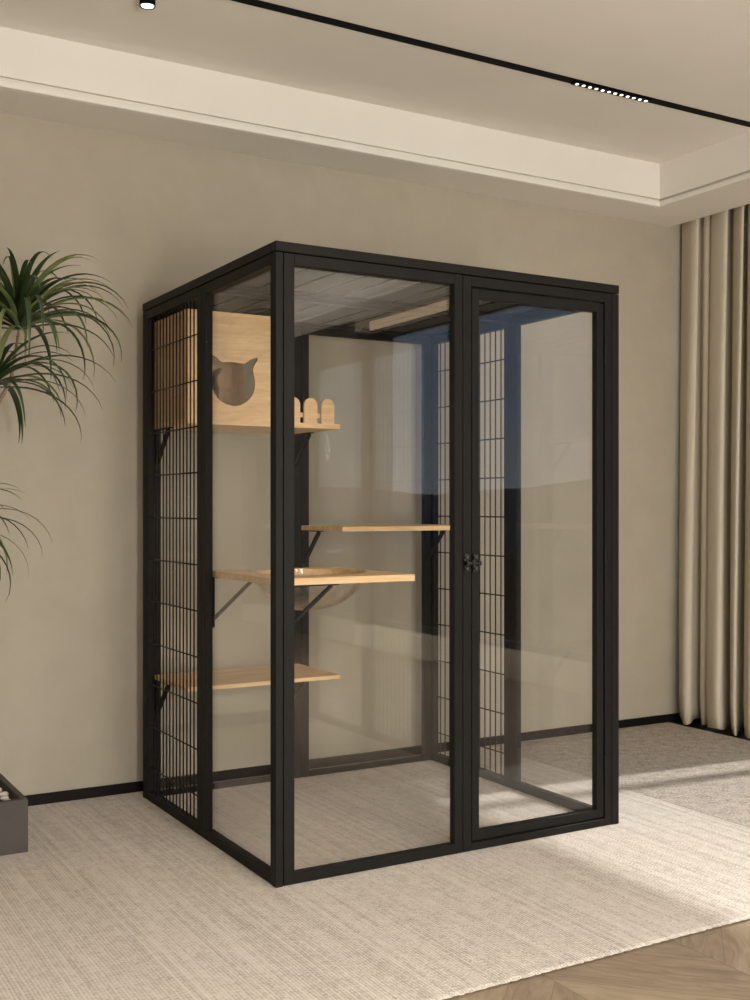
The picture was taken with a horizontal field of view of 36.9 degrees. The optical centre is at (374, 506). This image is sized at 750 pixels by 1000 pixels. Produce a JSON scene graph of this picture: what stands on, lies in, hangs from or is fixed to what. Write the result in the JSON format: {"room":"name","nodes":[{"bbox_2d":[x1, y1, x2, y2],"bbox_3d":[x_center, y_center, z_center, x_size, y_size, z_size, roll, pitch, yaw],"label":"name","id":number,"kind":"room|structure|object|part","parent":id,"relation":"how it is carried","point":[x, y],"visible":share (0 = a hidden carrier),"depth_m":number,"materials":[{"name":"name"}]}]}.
{"room":"living room","nodes":[
{"label":"living room","id":0,"kind":"room"},
{"bbox_2d":[0,112,681,795],"bbox_3d":[-1.411,-0.285,4.470,7.900,2.948,0.100,0,0,-30],"label":"wall","id":1,"kind":"structure","parent":0,"point":[158,216],"depth_m":5.08,"materials":[{"name":"paint"}]},
{"bbox_2d":[25,713,696,805],"bbox_3d":[-1.448,1.163,4.384,7.550,0.052,0.012,0,0,-30],"label":"baseboard","id":2,"kind":"structure","parent":1,"relation":"attached to","point":[130,787],"depth_m":5.10,"materials":[{"name":"black"}]},
{"bbox_2d":[0,26,749,226],"bbox_3d":[0.689,-1.648,0.503,7.330,0.221,8.870,0,0,-30],"label":"trim","id":3,"kind":"structure","parent":1,"relation":"attached to","point":[43,77],"depth_m":4.89,"materials":[{"name":"paint"}]},
{"bbox_2d":[0,0,749,163],"bbox_3d":[0.849,-1.819,0.596,7.900,0.120,9.070,0,0,-30],"label":"ceiling","id":4,"kind":"structure","parent":0,"point":[690,53],"depth_m":4.33,"materials":[{"name":"paint"}]},
{"bbox_2d":[139,0,155,9],"bbox_3d":[-0.786,-1.744,3.885,0.055,0.030,0.055,0,0,-30],"label":"recessed light","id":5,"kind":"object","parent":4,"relation":"in","point":[144,4],"visible":1,"depth_m":3.88,"materials":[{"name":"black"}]},
{"bbox_2d":[231,0,749,126],"bbox_3d":[-0.927,-1.753,3.623,6.282,0.012,0.046,0,0,-30],"label":"track","id":6,"kind":"object","parent":4,"relation":"attached to","point":[257,3],"visible":1,"depth_m":4.41,"materials":[{"name":"black metal"}]},
{"bbox_2d":[443,919,749,999],"bbox_3d":[0.784,1.239,0.558,7.750,0.100,9.070,0,0,-30],"label":"floor","id":7,"kind":"structure","parent":0,"point":[713,963],"depth_m":2.85,"materials":[{"name":"brown wood"}]},
{"bbox_2d":[0,746,749,999],"bbox_3d":[-1.116,1.183,3.254,5.184,0.012,2.263,0,0,-30],"label":"woven rug","id":8,"kind":"object","parent":7,"relation":"on","point":[112,897],"visible":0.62,"depth_m":3.40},
{"bbox_2d":[0,773,27,855],"bbox_3d":[-1.744,1.087,3.758,1.047,0.181,0.434,0,0,-30],"label":"planter","id":9,"kind":"object","parent":8,"relation":"on","point":[13,812],"visible":0.87,"depth_m":3.81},
{"bbox_2d":[0,795,8,799],"bbox_3d":[-1.293,1.014,3.917,0.030,0.017,0.029,0,0,-25],"label":"pebble","id":10,"kind":"object","parent":9,"relation":"on","point":[4,797],"visible":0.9,"depth_m":3.91,"materials":[{"name":"white stone"}]},
{"bbox_2d":[0,791,8,796],"bbox_3d":[-1.311,1.014,3.967,0.035,0.017,0.033,0,0,-23],"label":"pebble","id":11,"kind":"object","parent":9,"relation":"on","point":[4,792],"visible":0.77,"depth_m":3.96,"materials":[{"name":"white stone"}]},
{"bbox_2d":[0,247,129,597],"bbox_3d":[-1.526,0.070,3.821,1.437,1.918,0.828,0,0,-30],"label":"dracaena","id":12,"kind":"object","parent":9,"relation":"on","point":[19,303],"visible":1,"depth_m":3.91,"materials":[{"name":"green plant"}]},
{"bbox_3d":[-1.437,-0.210,3.884,0.403,0.826,0.026,0,0,-21],"label":"stem","id":13,"kind":"part","parent":12,"relation":"part of","materials":[{"name":"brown plant"}]},
{"bbox_2d":[143,240,618,887],"bbox_3d":[-0.012,0.177,4.359,1.407,2.000,1.283,0,0,-30],"label":"enclosure","id":14,"kind":"object","parent":8,"relation":"on","point":[305,290],"visible":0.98,"depth_m":4.15,"materials":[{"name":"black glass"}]},
{"bbox_3d":[-0.922,0.194,4.554,0.028,1.966,0.028,0,0,-30],"label":"corner post","id":15,"kind":"part","parent":14,"relation":"part of","materials":[{"name":"black metal"}]},
{"bbox_3d":[-0.760,0.194,4.280,0.030,1.965,0.606,0,0,-30],"label":"panel","id":16,"kind":"part","parent":14,"relation":"part of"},
{"bbox_3d":[-0.618,0.194,4.729,0.672,1.965,0.030,0,0,-30],"label":"glass panel","id":17,"kind":"part","parent":14,"relation":"part of","materials":[{"name":"clear glass"}]},
{"bbox_3d":[-0.457,0.194,3.760,0.030,1.965,0.596,0,0,-30],"label":"glass panel","id":18,"kind":"part","parent":14,"relation":"part of","materials":[{"name":"clear glass"}]},
{"bbox_2d":[155,309,339,471],"bbox_3d":[-0.519,-0.447,4.552,0.655,0.596,0.376,0,0,-30],"label":"house","id":19,"kind":"object","parent":14,"relation":"attached to","point":[238,339],"visible":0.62,"depth_m":4.37,"materials":[{"name":"brown wood"}]},
{"bbox_3d":[-0.632,-0.737,4.494,0.402,0.015,0.360,0,0,-30],"label":"panel","id":20,"kind":"part","parent":19,"relation":"part of","materials":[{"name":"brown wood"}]},
{"bbox_3d":[-0.799,-0.532,4.397,0.015,0.396,0.360,0,0,-30],"label":"panel","id":21,"kind":"part","parent":19,"relation":"part of","materials":[{"name":"brown wood"}]},
{"bbox_3d":[-0.537,-0.529,4.332,0.402,0.431,0.015,0,0,-30],"label":"panel","id":22,"kind":"part","parent":19,"relation":"part of","materials":[{"name":"brown wood"}]},
{"bbox_3d":[-0.718,-0.532,4.644,0.375,0.396,0.015,0,0,-30],"label":"panel","id":23,"kind":"part","parent":19,"relation":"part of","materials":[{"name":"brown wood"}]},
{"bbox_2d":[155,664,339,719],"bbox_3d":[-0.519,0.771,4.552,0.655,0.181,0.376,0,0,-30],"label":"shelf","id":24,"kind":"object","parent":14,"relation":"attached to","point":[252,676],"visible":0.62,"depth_m":4.52,"materials":[{"name":"brown wood"}]},
{"bbox_3d":[-0.302,0.194,3.488,0.026,1.966,0.026,0,0,-30],"label":"corner post","id":25,"kind":"part","parent":14,"relation":"part of","materials":[{"name":"black metal"}]},
{"bbox_2d":[213,567,414,627],"bbox_3d":[-0.225,0.334,3.902,0.509,0.220,0.553,0,0,-30],"label":"shelf","id":26,"kind":"object","parent":14,"relation":"attached to","point":[311,576],"visible":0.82,"depth_m":3.77,"materials":[{"name":"brown wood"}]},
{"bbox_2d":[250,568,365,610],"bbox_3d":[-0.232,0.293,3.922,0.404,0.140,0.404,0,0,-30],"label":"bowl","id":27,"kind":"object","parent":26,"relation":"on","point":[298,572],"depth_m":4.06,"materials":[{"name":"clear plastic"}]},
{"bbox_3d":[-0.171,-0.799,4.633,1.337,0.028,0.581,0,0,-30],"label":"roof panel","id":28,"kind":"part","parent":14,"relation":"part of","materials":[{"name":"clear glass"}]},
{"bbox_3d":[-0.035,0.194,5.069,0.672,1.965,0.030,0,0,-30],"label":"glass panel","id":29,"kind":"part","parent":14,"relation":"part of","materials":[{"name":"clear glass"}]},
{"bbox_3d":[0.001,0.194,3.669,0.672,1.965,0.030,0,0,-30],"label":"glass panel","id":30,"kind":"part","parent":14,"relation":"part of","materials":[{"name":"clear glass"}]},
{"bbox_2d":[301,524,449,567],"bbox_3d":[0.061,0.173,4.890,0.666,0.185,0.376,0,0,-30],"label":"shelf","id":31,"kind":"object","parent":14,"relation":"attached to","point":[318,529],"visible":0.91,"depth_m":4.81,"materials":[{"name":"brown wood"}]},
{"bbox_3d":[0.140,-0.799,4.098,1.337,0.028,0.566,0,0,-30],"label":"roof panel","id":32,"kind":"part","parent":14,"relation":"part of","materials":[{"name":"clear glass"}]},
{"bbox_3d":[0.425,0.194,4.972,0.030,1.965,0.606,0,0,-30],"label":"panel","id":33,"kind":"part","parent":14,"relation":"part of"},
{"bbox_3d":[0.581,0.198,4.011,0.591,1.893,0.028,0,0,-30],"label":"door","id":34,"kind":"part","parent":14,"relation":"part of","materials":[{"name":"clear glass"}]},
{"bbox_3d":[0.729,0.194,4.451,0.030,1.965,0.596,0,0,-30],"label":"glass panel","id":35,"kind":"part","parent":14,"relation":"part of","materials":[{"name":"clear glass"}]},
{"bbox_3d":[0.886,0.194,4.181,0.033,1.966,0.026,0,0,-30],"label":"corner post","id":36,"kind":"part","parent":14,"relation":"part of","materials":[{"name":"black metal"}]},
{"bbox_2d":[489,722,749,826],"bbox_3d":[1.649,1.183,4.867,1.212,0.012,2.262,0,0,-30],"label":"rug","id":37,"kind":"object","parent":7,"relation":"on","point":[707,772],"visible":0.8,"depth_m":5.18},
{"bbox_3d":[3.589,-0.285,3.491,0.250,2.948,6.630,0,0,-30],"label":"wall","id":38,"kind":"structure","parent":0,"visible":0},
{"bbox_2d":[670,718,749,740],"bbox_3d":[1.976,1.184,5.761,0.248,0.010,1.056,0,0,-30],"label":"trim","id":39,"kind":"structure","parent":38,"relation":"attached to","point":[696,723],"depth_m":5.95,"materials":[{"name":"black"}]},
{"bbox_2d":[679,204,749,737],"bbox_3d":[1.916,-0.258,5.802,0.240,2.850,0.898,0,0,-30],"label":"curtain","id":40,"kind":"object","parent":38,"relation":"hanging from","point":[714,483],"visible":0.99,"depth_m":5.92,"materials":[{"name":"fabric"}]}
]}

